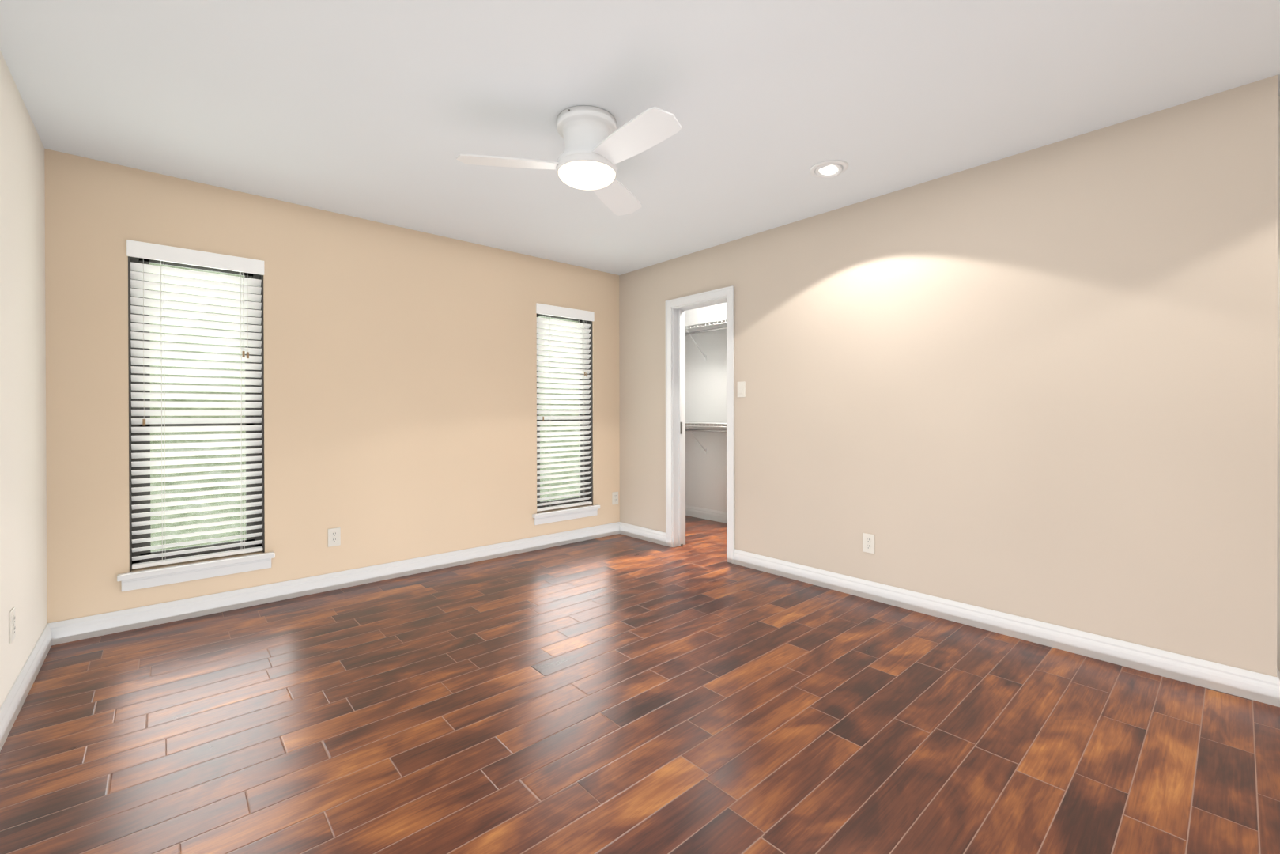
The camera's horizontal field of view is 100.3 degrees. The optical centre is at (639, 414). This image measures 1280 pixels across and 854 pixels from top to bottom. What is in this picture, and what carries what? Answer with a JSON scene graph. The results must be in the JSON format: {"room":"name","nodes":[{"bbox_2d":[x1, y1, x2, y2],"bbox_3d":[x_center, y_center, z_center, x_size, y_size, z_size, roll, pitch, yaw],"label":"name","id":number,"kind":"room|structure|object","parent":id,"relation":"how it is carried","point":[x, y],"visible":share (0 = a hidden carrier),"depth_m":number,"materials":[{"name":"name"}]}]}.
{"room":"empty bedroom","nodes":[
{"label":"empty bedroom","id":0,"kind":"room"},
{"bbox_2d":[0,50,47,707],"bbox_3d":[-1.072,-0.082,0.448,0.140,2.440,5.700,0,0,-42],"label":"wall","id":1,"kind":"structure","parent":0,"point":[23,462],"depth_m":2.16,"materials":[{"name":"paint"}]},
{"bbox_2d":[8,607,15,643],"bbox_3d":[-2.363,0.792,2.012,0.009,0.116,0.072,0,0,-42],"label":"outlet","id":2,"kind":"object","parent":1,"relation":"attached to","point":[12,613],"visible":1,"depth_m":2.00,"materials":[{"name":"white plastic"}]},
{"bbox_2d":[44,148,619,623],"bbox_3d":[-1.655,-0.093,3.842,3.790,2.440,0.140,0,0,-42],"label":"wall","id":3,"kind":"structure","parent":0,"point":[400,364],"depth_m":3.44,"materials":[{"name":"paint"}]},
{"bbox_2d":[117,256,275,591],"bbox_3d":[-2.507,0.003,3.045,0.680,1.842,0.165,0,0,-42],"label":"window","id":4,"kind":"structure","parent":3,"relation":"in","point":[138,579],"depth_m":2.99,"materials":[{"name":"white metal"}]},
{"bbox_2d":[126,239,264,569],"bbox_3d":[-2.498,-0.051,3.033,0.596,1.742,0.080,0,0,-42],"label":"blind","id":5,"kind":"object","parent":4,"relation":"attached to","point":[137,249],"visible":1,"depth_m":3.02,"materials":[{"name":"white plastic"}]},
{"bbox_2d":[328,527,340,547],"bbox_3d":[-1.979,0.791,3.454,0.072,0.116,0.009,0,0,-42],"label":"outlet","id":6,"kind":"object","parent":3,"relation":"attached to","point":[334,534],"visible":1,"depth_m":3.45,"materials":[{"name":"white plastic"}]},
{"bbox_2d":[532,313,600,524],"bbox_3d":[-0.670,-0.006,4.684,0.680,1.842,0.165,0,0,-42],"label":"window","id":7,"kind":"structure","parent":3,"relation":"in","point":[559,515],"depth_m":4.82,"materials":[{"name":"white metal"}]},
{"bbox_2d":[536,302,594,511],"bbox_3d":[-0.661,-0.060,4.672,0.596,1.742,0.080,0,0,-42],"label":"blind","id":8,"kind":"object","parent":7,"relation":"attached to","point":[541,308],"visible":0.87,"depth_m":4.67,"materials":[{"name":"white plastic"}]},
{"bbox_2d":[611,491,618,504],"bbox_3d":[-0.231,0.783,5.014,0.072,0.116,0.009,0,0,-42],"label":"outlet","id":9,"kind":"object","parent":3,"relation":"attached to","point":[615,494],"visible":1,"depth_m":5.01,"materials":[{"name":"white plastic"}]},
{"bbox_2d":[0,515,1279,853],"bbox_3d":[0.642,1.178,2.281,5.130,0.100,6.430,0,0,-42],"label":"floor","id":10,"kind":"structure","parent":0,"point":[619,693],"depth_m":1.90,"materials":[{"name":"brown wood"}]},
{"bbox_2d":[685,302,726,512],"bbox_3d":[0.911,-0.101,4.864,1.120,2.440,2.930,0,0,-42],"label":"closet","id":11,"kind":"object","parent":10,"relation":"on","point":[705,380],"visible":0.02,"depth_m":5.72,"materials":[{"name":"white paint"}]},
{"bbox_2d":[685,318,726,453],"bbox_3d":[1.106,-0.251,5.039,0.315,1.337,2.643,0,0,-42],"label":"closet shelving","id":12,"kind":"object","parent":11,"relation":"in","point":[718,325],"depth_m":5.42,"materials":[{"name":"white metal"}]},
{"bbox_2d":[0,0,1279,275],"bbox_3d":[0.637,-1.362,2.273,5.130,0.100,6.430,0,0,-42],"label":"ceiling","id":13,"kind":"structure","parent":0,"point":[364,109],"depth_m":2.14,"materials":[{"name":"paint"}]},
{"bbox_2d":[456,105,681,215],"bbox_3d":[-0.160,-1.170,2.312,0.993,0.280,0.899,0,0,-42],"label":"ceiling fan","id":14,"kind":"object","parent":13,"relation":"hanging from","point":[594,145],"depth_m":2.29,"materials":[{"name":"white plastic"}]},
{"bbox_2d":[809,159,848,177],"bbox_3d":[1.006,-1.306,2.847,0.196,0.040,0.196,0,0,-42],"label":"recessed light","id":15,"kind":"object","parent":13,"relation":"in","point":[836,168],"visible":1,"depth_m":2.84,"materials":[{"name":"white"}]},
{"bbox_2d":[619,74,1278,676],"bbox_3d":[1.143,-0.097,3.658,0.140,2.440,4.140,0,0,-42],"label":"wall","id":16,"kind":"structure","parent":0,"point":[1042,381],"depth_m":2.64,"materials":[{"name":"paint"}]},
{"bbox_2d":[0,505,1279,751],"bbox_3d":[0.612,1.074,2.255,4.770,0.108,6.150,0,0,-42],"label":"baseboard","id":17,"kind":"structure","parent":16,"relation":"attached to","point":[1263,688],"depth_m":2.90,"materials":[{"name":"white wood"}]},
{"bbox_2d":[665,285,734,563],"bbox_3d":[0.527,0.074,4.349,0.184,2.094,0.724,0,0,-42],"label":"door frame","id":18,"kind":"structure","parent":16,"relation":"attached to","point":[676,308],"depth_m":4.52,"materials":[{"name":"white wood"}]},
{"bbox_2d":[737,381,745,396],"bbox_3d":[0.754,-0.190,3.979,0.012,0.116,0.072,0,0,-42],"label":"light switch","id":19,"kind":"object","parent":16,"relation":"attached to","point":[741,385],"visible":1,"depth_m":3.97,"materials":[{"name":"white plastic"}]},
{"bbox_2d":[862,532,874,553],"bbox_3d":[1.398,0.785,3.265,0.009,0.116,0.072,0,0,-42],"label":"outlet","id":20,"kind":"object","parent":16,"relation":"attached to","point":[868,539],"visible":1,"depth_m":3.26,"materials":[{"name":"white plastic"}]},
{"bbox_2d":[1276,95,1279,671],"bbox_3d":[3.064,-0.097,2.571,1.120,2.440,3.360,0,0,-42],"label":"wall","id":21,"kind":"structure","parent":0,"point":[1278,216],"depth_m":2.21,"materials":[{"name":"paint"}]},
{"label":"outside","id":22,"kind":"structure","parent":0,"visible":0},
{"bbox_2d":[149,262,579,551],"bbox_3d":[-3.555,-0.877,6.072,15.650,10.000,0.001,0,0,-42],"label":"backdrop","id":23,"kind":"structure","parent":22,"point":[173,474],"depth_m":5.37,"materials":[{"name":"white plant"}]}
]}

